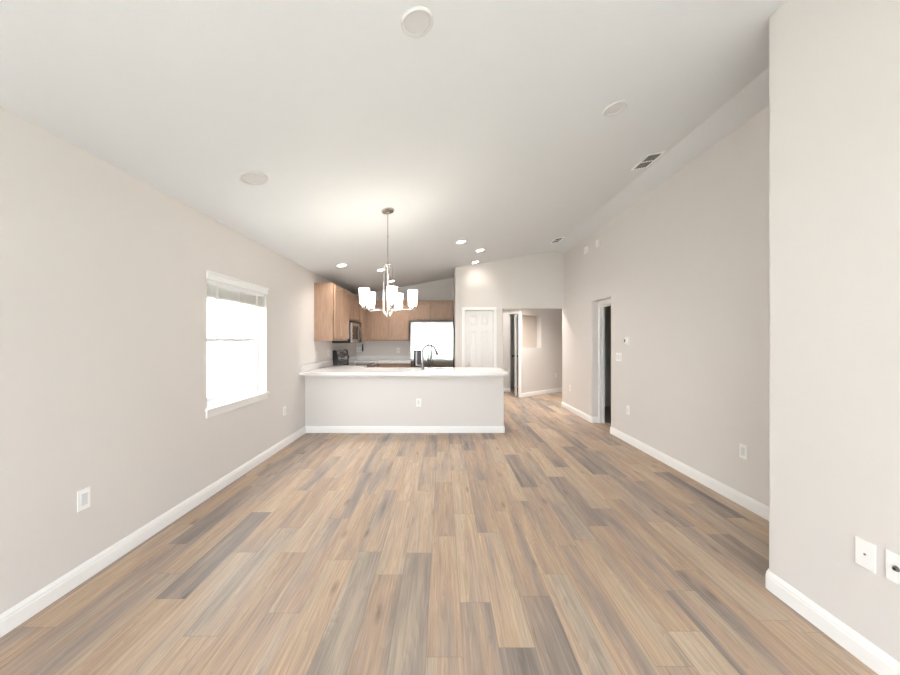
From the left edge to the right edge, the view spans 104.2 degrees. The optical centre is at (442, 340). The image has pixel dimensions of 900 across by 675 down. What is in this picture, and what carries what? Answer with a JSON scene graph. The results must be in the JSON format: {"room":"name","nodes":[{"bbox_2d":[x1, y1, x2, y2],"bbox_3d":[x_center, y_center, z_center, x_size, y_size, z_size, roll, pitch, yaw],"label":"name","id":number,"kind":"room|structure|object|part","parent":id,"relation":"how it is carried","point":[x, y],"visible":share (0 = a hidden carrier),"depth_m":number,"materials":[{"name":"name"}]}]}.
{"room":"empty living room","nodes":[
{"label":"empty living room","id":0,"kind":"room"},
{"bbox_2d":[0,106,355,613],"bbox_3d":[-2.110,0.125,2.795,0.150,2.460,11.090,0,0,0],"label":"wall","id":1,"kind":"structure","parent":0,"point":[103,281],"depth_m":2.11,"materials":[{"name":"paint"}]},
{"bbox_2d":[77,486,89,511],"bbox_3d":[-2.030,0.894,1.980,0.008,0.118,0.072,0,0,0],"label":"wall outlet","id":2,"kind":"object","parent":1,"relation":"attached to","point":[83,496],"visible":1,"depth_m":1.97,"materials":[{"name":"white plastic"}]},
{"bbox_2d":[81,492,87,505],"bbox_3d":[-2.028,0.894,1.980,0.002,0.068,0.034,0,0,0],"label":"receptacle","id":3,"kind":"object","parent":2,"relation":"attached to","point":[84,495],"depth_m":1.98,"materials":[{"name":"white plastic"}]},
{"bbox_2d":[0,426,305,637],"bbox_3d":[-2.027,1.305,1.285,0.015,0.100,7.770,0,0,0],"label":"baseboard","id":4,"kind":"structure","parent":1,"relation":"attached to","point":[22,611],"depth_m":2.16,"materials":[{"name":"white wood"}]},
{"bbox_2d":[205,306,269,417],"bbox_3d":[-2.096,0.037,3.525,0.178,1.255,1.070,0,0,0],"label":"window","id":5,"kind":"structure","parent":1,"relation":"in","point":[221,403],"depth_m":3.69,"materials":[{"name":"white plastic"}]},
{"bbox_3d":[-2.147,0.258,3.525,0.026,0.575,0.920,0,0,0],"label":"sash","id":6,"kind":"part","parent":5,"relation":"part of","materials":[{"name":"white glass"}]},
{"bbox_2d":[206,270,268,339],"bbox_3d":[-2.060,-0.307,3.525,0.090,0.605,1.050,0,0,0],"label":"window blind","id":7,"kind":"object","parent":5,"relation":"attached to","point":[221,287],"visible":0.86,"depth_m":3.40,"materials":[{"name":"white plastic"}]},
{"bbox_3d":[-2.078,-0.390,3.525,0.054,0.016,0.986,0,0,0],"label":"rail","id":8,"kind":"part","parent":7,"relation":"part of","materials":[{"name":"white plastic"}]},
{"bbox_3d":[-2.068,0.625,3.525,0.123,0.079,1.070,0,0,0],"label":"sill","id":9,"kind":"part","parent":5,"relation":"part of","materials":[{"name":"white wood"}]},
{"bbox_3d":[-2.173,-0.268,3.525,0.024,0.555,0.920,0,0,0],"label":"sash","id":10,"kind":"part","parent":5,"relation":"part of","materials":[{"name":"white plastic"}]},
{"bbox_2d":[301,360,332,371],"bbox_3d":[-2.023,0.394,5.698,0.020,0.102,1.396,0,0,0],"label":"backsplash","id":11,"kind":"structure","parent":1,"relation":"attached to","point":[306,367],"depth_m":5.55,"materials":[{"name":"white stone"}]},
{"bbox_2d":[314,283,348,340],"bbox_3d":[-1.871,-0.462,5.959,0.325,0.917,0.878,0,0,0],"label":"upper cabinet","id":12,"kind":"object","parent":1,"relation":"attached to","point":[331,301],"visible":1,"depth_m":5.52,"materials":[{"name":"brown wood"}]},
{"bbox_3d":[-1.719,-0.462,5.742,0.022,0.849,0.401,0,0,0],"label":"door","id":13,"kind":"part","parent":12,"relation":"part of","materials":[{"name":"brown wood"}]},
{"bbox_3d":[-1.719,-0.462,6.176,0.022,0.849,0.399,0,0,0],"label":"door","id":14,"kind":"part","parent":12,"relation":"part of","materials":[{"name":"brown wood"}]},
{"bbox_2d":[348,291,358,321],"bbox_3d":[-1.871,-0.650,6.780,0.325,0.540,0.756,0,0,0],"label":"upper cabinet","id":15,"kind":"object","parent":1,"relation":"attached to","point":[353,299],"visible":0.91,"depth_m":6.72,"materials":[{"name":"brown wood"}]},
{"bbox_2d":[332,321,361,342],"bbox_3d":[-1.815,-0.168,6.780,0.432,0.410,0.752,0,0,0],"label":"microwave","id":16,"kind":"object","parent":15,"relation":"attached to","point":[355,332],"visible":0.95,"depth_m":6.57,"materials":[{"name":"silver plastic"}]},
{"bbox_3d":[-1.679,-0.152,6.677,0.028,0.371,0.546,0,0,0],"label":"door","id":17,"kind":"part","parent":16,"relation":"part of","materials":[{"name":"metal"}]},
{"bbox_3d":[-1.719,-0.650,6.593,0.022,0.472,0.339,0,0,0],"label":"door","id":18,"kind":"part","parent":15,"relation":"part of","materials":[{"name":"brown wood"}]},
{"bbox_3d":[-1.719,-0.650,6.966,0.022,0.472,0.339,0,0,0],"label":"door","id":19,"kind":"part","parent":15,"relation":"part of","materials":[{"name":"brown wood"}]},
{"bbox_2d":[358,296,366,340],"bbox_3d":[-1.871,-0.462,7.690,0.325,0.917,1.056,0,0,0],"label":"upper cabinet","id":20,"kind":"object","parent":1,"relation":"attached to","point":[362,312],"visible":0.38,"depth_m":7.53,"materials":[{"name":"brown wood"}]},
{"bbox_3d":[-1.719,-0.462,7.341,0.022,0.849,0.314,0,0,0],"label":"door","id":21,"kind":"part","parent":20,"relation":"part of","materials":[{"name":"brown wood"}]},
{"bbox_3d":[-1.719,-0.462,7.692,0.022,0.849,0.321,0,0,0],"label":"door","id":22,"kind":"part","parent":20,"relation":"part of","materials":[{"name":"brown wood"}]},
{"bbox_2d":[0,0,786,294],"bbox_3d":[0.241,-1.507,2.805,4.852,0.908,11.110,0,0,0],"label":"ceiling","id":23,"kind":"structure","parent":0,"point":[488,129],"depth_m":2.09,"materials":[{"name":"paint"}]},
{"bbox_2d":[238,171,267,185],"bbox_3d":[-1.389,-1.190,2.567,0.193,0.045,0.195,0,0,5],"label":"recessed light","id":24,"kind":"object","parent":23,"relation":"in","point":[255,178],"visible":1,"depth_m":2.55,"materials":[{"name":"white plastic"}]},
{"bbox_2d":[336,263,346,266],"bbox_3d":[-1.556,-1.161,5.370,0.162,0.040,0.164,0,0,5],"label":"recessed light","id":25,"kind":"object","parent":23,"relation":"in","point":[343,264],"visible":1,"depth_m":5.36,"materials":[{"name":"white plastic"}]},
{"bbox_2d":[359,207,416,316],"bbox_3d":[-0.543,-0.799,3.590,0.563,1.112,0.587,0,0,0],"label":"chandelier","id":26,"kind":"object","parent":23,"relation":"hanging from","point":[367,299],"visible":1,"depth_m":3.56,"materials":[{"name":"white glass"}]},
{"bbox_3d":[-0.773,-0.437,3.440,0.102,0.160,0.102,0,0,0],"label":"lamp shade","id":27,"kind":"part","parent":26,"relation":"part of","materials":[{"name":"white glass"}]},
{"bbox_3d":[-0.773,-0.437,3.740,0.102,0.160,0.102,0,0,0],"label":"lamp shade","id":28,"kind":"part","parent":26,"relation":"part of","materials":[{"name":"white glass"}]},
{"bbox_3d":[-0.670,-0.290,3.515,0.256,0.080,0.015,0,0,-36],"label":"arm","id":29,"kind":"part","parent":26,"relation":"part of","materials":[{"name":"silver metal"}]},
{"bbox_3d":[-0.586,-0.549,3.604,0.055,0.480,0.007,0,0,36],"label":"frame rod","id":30,"kind":"part","parent":26,"relation":"part of","materials":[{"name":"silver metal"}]},
{"bbox_3d":[-0.586,-0.549,3.576,0.055,0.480,0.007,0,0,-36],"label":"frame rod","id":31,"kind":"part","parent":26,"relation":"part of","materials":[{"name":"silver metal"}]},
{"bbox_3d":[-0.567,-0.535,3.590,0.028,0.550,0.028,0,0,0],"label":"stem","id":32,"kind":"part","parent":26,"relation":"part of","materials":[{"name":"silver metal"}]},
{"bbox_3d":[-0.567,-1.042,3.590,0.020,0.544,0.020,0,0,0],"label":"rod","id":33,"kind":"part","parent":26,"relation":"part of","materials":[{"name":"silver metal"}]},
{"bbox_3d":[-0.488,-0.437,3.348,0.102,0.160,0.102,0,0,0],"label":"lamp shade","id":34,"kind":"part","parent":26,"relation":"part of","materials":[{"name":"white glass"}]},
{"bbox_3d":[-0.488,-0.437,3.833,0.102,0.160,0.102,0,0,0],"label":"lamp shade","id":35,"kind":"part","parent":26,"relation":"part of","materials":[{"name":"white glass"}]},
{"bbox_3d":[-0.312,-0.437,3.590,0.102,0.160,0.102,0,0,0],"label":"lamp shade","id":36,"kind":"part","parent":26,"relation":"part of","materials":[{"name":"white glass"}]},
{"bbox_2d":[401,6,432,37],"bbox_3d":[-0.116,-1.420,1.563,0.144,0.037,0.146,0,0,5],"label":"recessed light","id":37,"kind":"object","parent":23,"relation":"in","point":[417,21],"visible":1,"depth_m":1.55,"materials":[{"name":"white plastic"}]},
{"bbox_2d":[456,240,465,243],"bbox_3d":[0.271,-1.489,5.255,0.162,0.040,0.164,0,0,5],"label":"recessed light","id":38,"kind":"object","parent":23,"relation":"in","point":[459,241],"visible":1,"depth_m":5.25,"materials":[{"name":"white plastic"}]},
{"bbox_2d":[550,237,563,243],"bbox_3d":[2.051,-1.810,6.290,0.168,0.039,0.310,0,0,0],"label":"ceiling vent","id":39,"kind":"object","parent":23,"relation":"in","point":[555,240],"visible":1,"depth_m":6.27,"materials":[{"name":"white plastic"}]},
{"bbox_2d":[602,100,627,116],"bbox_3d":[1.230,-1.662,2.505,0.162,0.040,0.164,0,0,5],"label":"recessed light","id":40,"kind":"object","parent":23,"relation":"in","point":[619,106],"visible":1,"depth_m":2.49,"materials":[{"name":"white plastic"}]},
{"bbox_2d":[631,151,664,170],"bbox_3d":[2.061,-1.812,3.530,0.168,0.039,0.310,0,0,0],"label":"ceiling vent","id":41,"kind":"object","parent":23,"relation":"in","point":[649,159],"visible":1,"depth_m":3.52,"materials":[{"name":"white plastic"}]},
{"bbox_2d":[305,377,503,425],"bbox_3d":[-0.568,0.921,5.228,2.935,0.868,0.115,0,0,0],"label":"wall","id":42,"kind":"structure","parent":0,"point":[329,401],"depth_m":5.17,"materials":[{"name":"paint"}]},
{"bbox_2d":[305,375,504,376],"bbox_3d":[-0.564,0.511,5.152,2.938,0.048,0.033,0,0,0],"label":"trim","id":43,"kind":"structure","parent":42,"relation":"attached to","point":[305,375],"depth_m":5.14,"materials":[{"name":"paint"}]},
{"bbox_2d":[306,426,504,432],"bbox_3d":[-0.552,1.305,5.220,2.935,0.100,0.130,0,0,0],"label":"baseboard","id":44,"kind":"structure","parent":42,"relation":"attached to","point":[309,429],"depth_m":5.15,"materials":[{"name":"white wood"}]},
{"bbox_2d":[416,399,420,406],"bbox_3d":[-0.360,0.908,5.165,0.072,0.118,0.008,0,0,0],"label":"wall outlet","id":45,"kind":"object","parent":42,"relation":"attached to","point":[418,401],"visible":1,"depth_m":5.16,"materials":[{"name":"white plastic"}]},
{"bbox_2d":[356,278,452,355],"bbox_3d":[-0.466,-0.165,8.280,3.139,3.040,0.120,0,0,0],"label":"wall","id":46,"kind":"structure","parent":0,"point":[439,289],"depth_m":8.22,"materials":[{"name":"paint"}]},
{"bbox_2d":[349,356,410,361],"bbox_3d":[-1.367,0.394,7.691,1.331,0.102,1.054,0,0,0],"label":"backsplash","id":47,"kind":"structure","parent":46,"relation":"attached to","point":[352,358],"depth_m":8.20,"materials":[{"name":"white stone"}]},
{"bbox_2d":[366,300,410,340],"bbox_3d":[-1.250,-0.462,8.053,0.976,0.917,0.330,0,0,0],"label":"upper cabinet","id":48,"kind":"object","parent":46,"relation":"attached to","point":[395,327],"visible":0.66,"depth_m":7.90,"materials":[{"name":"brown wood"}]},
{"bbox_3d":[-1.438,-0.462,7.899,0.411,0.849,0.022,0,0,0],"label":"door","id":49,"kind":"part","parent":48,"relation":"part of","materials":[{"name":"brown wood"}]},
{"bbox_3d":[-0.991,-0.462,7.899,0.414,0.849,0.022,0,0,0],"label":"door","id":50,"kind":"part","parent":48,"relation":"part of","materials":[{"name":"brown wood"}]},
{"bbox_2d":[410,300,453,321],"bbox_3d":[-0.259,-0.682,8.053,0.998,0.475,0.330,0,0,0],"label":"upper cabinet","id":51,"kind":"object","parent":46,"relation":"attached to","point":[425,310],"visible":0.91,"depth_m":7.90,"materials":[{"name":"brown wood"}]},
{"bbox_3d":[-0.507,-0.682,7.899,0.456,0.407,0.022,0,0,0],"label":"door","id":52,"kind":"part","parent":51,"relation":"part of","materials":[{"name":"brown wood"}]},
{"bbox_3d":[-0.015,-0.682,7.899,0.460,0.407,0.022,0,0,0],"label":"door","id":53,"kind":"part","parent":51,"relation":"part of","materials":[{"name":"brown wood"}]},
{"bbox_2d":[0,387,877,674],"bbox_3d":[1.600,1.409,4.025,7.600,0.132,13.550,0,0,0],"label":"floor","id":54,"kind":"structure","parent":0,"point":[552,543],"depth_m":2.01,"materials":[{"name":"wood"}]},
{"bbox_2d":[333,349,373,366],"bbox_3d":[-1.677,0.748,6.780,0.679,1.155,0.756,0,0,0],"label":"range","id":55,"kind":"object","parent":54,"relation":"on","point":[340,357],"visible":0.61,"depth_m":6.73,"materials":[{"name":"metal"}]},
{"bbox_2d":[338,362,373,364],"bbox_3d":[-1.708,0.443,6.780,0.615,0.012,0.756,0,0,0],"label":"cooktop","id":56,"kind":"object","parent":55,"relation":"in","point":[339,363],"depth_m":6.80,"materials":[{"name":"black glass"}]},
{"bbox_2d":[377,363,410,366],"bbox_3d":[-1.077,0.921,7.902,0.729,0.868,0.629,0,0,0],"label":"base cabinet","id":57,"kind":"object","parent":54,"relation":"on","point":[378,364],"visible":0.19,"depth_m":7.62,"materials":[{"name":"brown wood"}]},
{"bbox_2d":[411,321,452,366],"bbox_3d":[-0.234,0.467,7.746,0.902,1.777,0.908,0,0,0],"label":"refrigerator","id":58,"kind":"object","parent":54,"relation":"on","point":[439,334],"visible":0.61,"depth_m":7.35,"materials":[{"name":"white metal"}]},
{"bbox_3d":[-0.482,0.425,7.383,0.392,1.659,0.066,0,0,0],"label":"door","id":59,"kind":"part","parent":58,"relation":"part of","materials":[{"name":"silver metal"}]},
{"bbox_3d":[-0.314,0.295,7.323,0.026,1.280,0.062,0,0,0],"label":"handle","id":60,"kind":"part","parent":58,"relation":"part of","materials":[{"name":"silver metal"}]},
{"bbox_3d":[-0.250,0.295,7.323,0.026,1.280,0.062,0,0,0],"label":"handle","id":61,"kind":"part","parent":58,"relation":"part of","materials":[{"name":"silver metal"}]},
{"bbox_3d":[-0.034,0.425,7.383,0.488,1.659,0.066,0,0,0],"label":"door","id":62,"kind":"part","parent":58,"relation":"part of","materials":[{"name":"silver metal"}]},
{"bbox_3d":[-1.723,0.921,7.691,0.619,0.868,1.052,0,0,0],"label":"base cabinet","id":63,"kind":"object","parent":54,"relation":"on","visible":0},
{"bbox_2d":[350,360,410,364],"bbox_3d":[-1.367,0.465,7.691,1.331,0.040,1.054,0,0,0],"label":"countertop","id":64,"kind":"structure","parent":63,"relation":"on","point":[374,361],"depth_m":7.60,"materials":[{"name":"white stone"}]},
{"bbox_3d":[-1.723,0.921,5.842,0.619,0.868,1.105,0,0,0],"label":"base cabinet","id":65,"kind":"object","parent":54,"relation":"on","visible":0},
{"bbox_2d":[299,365,508,374],"bbox_3d":[-0.551,0.465,5.673,2.963,0.040,1.446,0,0,0],"label":"countertop","id":66,"kind":"structure","parent":65,"relation":"on","point":[334,369],"depth_m":5.11,"materials":[{"name":"white stone"}]},
{"bbox_2d":[417,344,437,369],"bbox_3d":[-0.232,0.249,5.416,0.333,0.392,0.060,0,0,-12],"label":"faucet","id":67,"kind":"object","parent":66,"relation":"on","point":[425,346],"visible":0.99,"depth_m":5.39,"materials":[{"name":"silver metal"}]},
{"bbox_2d":[453,251,563,368],"bbox_3d":[1.357,-0.263,7.775,2.224,3.236,1.270,0,0,0],"label":"wall","id":68,"kind":"structure","parent":0,"point":[532,281],"depth_m":7.14,"materials":[{"name":"paint"}]},
{"bbox_2d":[462,307,496,366],"bbox_3d":[0.739,0.334,7.192,0.709,2.042,0.136,0,0,0],"label":"door frame","id":69,"kind":"structure","parent":68,"relation":"in","point":[494,309],"depth_m":7.12,"materials":[{"name":"white wood"}]},
{"bbox_2d":[465,311,492,366],"bbox_3d":[0.739,0.362,7.157,0.569,1.962,0.095,0,0,0],"label":"door","id":70,"kind":"structure","parent":69,"relation":"attached to","point":[478,324],"depth_m":7.17,"materials":[{"name":"white wood"}]},
{"bbox_2d":[503,314,517,387],"bbox_3d":[1.600,0.125,9.505,1.400,2.460,1.990,0,0,0],"label":"wall","id":71,"kind":"structure","parent":0,"point":[508,319],"depth_m":9.36,"materials":[{"name":"paint"}]},
{"bbox_2d":[503,309,520,310],"bbox_3d":[1.474,0.125,8.460,0.788,2.460,0.100,0,0,0],"label":"wall","id":72,"kind":"structure","parent":0,"point":[503,309],"depth_m":8.41,"materials":[{"name":"paint"}]},
{"bbox_2d":[503,311,520,396],"bbox_3d":[1.460,0.320,8.452,0.840,2.070,0.116,0,0,0],"label":"door frame","id":73,"kind":"structure","parent":72,"relation":"in","point":[504,312],"depth_m":8.39,"materials":[{"name":"white wood"}]},
{"bbox_2d":[512,314,517,395],"bbox_3d":[1.840,0.346,8.873,0.155,1.994,0.720,0,0,10],"label":"door","id":74,"kind":"structure","parent":73,"relation":"attached to","point":[515,316],"depth_m":8.52,"materials":[{"name":"white wood"}]},
{"bbox_2d":[517,309,561,392],"bbox_3d":[2.777,0.125,9.209,2.420,2.460,0.150,0,0,-38],"label":"wall","id":75,"kind":"structure","parent":0,"point":[541,329],"depth_m":8.93,"materials":[{"name":"paint"}]},
{"bbox_2d":[521,388,561,396],"bbox_3d":[2.780,1.305,9.107,2.300,0.100,0.015,0,0,-38],"label":"baseboard","id":76,"kind":"structure","parent":75,"relation":"attached to","point":[547,391],"depth_m":8.87,"materials":[{"name":"white wood"}]},
{"bbox_2d":[605,298,610,406],"bbox_3d":[3.986,0.105,5.580,2.828,2.500,3.360,0,0,0],"label":"wall","id":77,"kind":"structure","parent":0,"point":[607,309],"depth_m":7.14,"materials":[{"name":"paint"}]},
{"bbox_2d":[562,105,768,506],"bbox_3d":[2.519,-0.235,4.593,0.105,3.180,5.333,0,0,0],"label":"wall","id":78,"kind":"structure","parent":0,"point":[683,269],"depth_m":3.49,"materials":[{"name":"paint"}]},
{"bbox_2d":[561,402,597,422],"bbox_3d":[2.512,1.305,6.535,0.120,0.100,1.480,0,0,0],"label":"baseboard","id":79,"kind":"structure","parent":78,"relation":"attached to","point":[581,414],"depth_m":6.24,"materials":[{"name":"white wood"}]},
{"bbox_2d":[598,298,610,423],"bbox_3d":[2.615,0.349,5.482,0.085,2.012,0.655,0,0,0],"label":"door frame","id":80,"kind":"structure","parent":78,"relation":"in","point":[602,304],"depth_m":5.75,"materials":[{"name":"white wood"}]},
{"bbox_2d":[616,353,621,361],"bbox_3d":[2.462,0.225,4.906,0.009,0.118,0.163,0,0,0],"label":"light switch","id":81,"kind":"object","parent":78,"relation":"attached to","point":[618,355],"visible":1,"depth_m":4.88,"materials":[{"name":"white plastic"}]},
{"bbox_2d":[624,337,629,344],"bbox_3d":[2.452,-0.005,4.667,0.029,0.104,0.120,0,0,0],"label":"thermostat","id":82,"kind":"object","parent":78,"relation":"attached to","point":[626,339],"visible":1,"depth_m":4.65,"materials":[{"name":"white plastic"}]},
{"bbox_2d":[739,443,746,459],"bbox_3d":[2.462,0.906,2.872,0.008,0.118,0.072,0,0,0],"label":"wall outlet","id":83,"kind":"object","parent":78,"relation":"attached to","point":[742,448],"visible":1,"depth_m":2.87,"materials":[{"name":"white plastic"}]},
{"bbox_2d":[741,447,744,455],"bbox_3d":[2.460,0.906,2.872,0.002,0.068,0.034,0,0,0],"label":"receptacle","id":84,"kind":"object","parent":83,"relation":"attached to","point":[742,448],"depth_m":2.87,"materials":[{"name":"white plastic"}]},
{"bbox_2d":[610,427,899,674],"bbox_3d":[2.026,1.305,1.307,0.687,0.100,7.803,0,0,9],"label":"baseboard","id":85,"kind":"structure","parent":78,"relation":"attached to","point":[875,658],"depth_m":1.75,"materials":[{"name":"white wood"}]},
{"bbox_2d":[769,0,899,661],"bbox_3d":[2.191,-0.228,-0.337,0.813,3.166,4.527,0,0,0],"label":"wall","id":86,"kind":"structure","parent":0,"point":[834,65],"depth_m":1.59,"materials":[{"name":"paint"}]},
{"bbox_2d":[855,536,875,573],"bbox_3d":[1.780,0.899,1.475,0.008,0.118,0.072,0,0,0],"label":"jack plate","id":87,"kind":"object","parent":86,"relation":"attached to","point":[865,551],"visible":1,"depth_m":1.47,"materials":[{"name":"white plastic"}]},
{"bbox_2d":[885,549,899,584],"bbox_3d":[1.776,0.893,1.372,0.016,0.118,0.072,0,0,0],"label":"jack plate","id":88,"kind":"object","parent":86,"relation":"attached to","point":[892,559],"visible":1,"depth_m":1.39,"materials":[{"name":"white plastic"}]},
{"label":"outside","id":89,"kind":"structure","parent":0,"visible":0},
{"bbox_3d":[0.000,1.655,0.000,80.000,0.200,80.000,0,0,0],"label":"lawn","id":90,"kind":"structure","parent":89,"visible":0},
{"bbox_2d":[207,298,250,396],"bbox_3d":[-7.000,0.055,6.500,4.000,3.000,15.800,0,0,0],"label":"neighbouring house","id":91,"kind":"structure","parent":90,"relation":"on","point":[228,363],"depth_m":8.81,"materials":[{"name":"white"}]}
]}

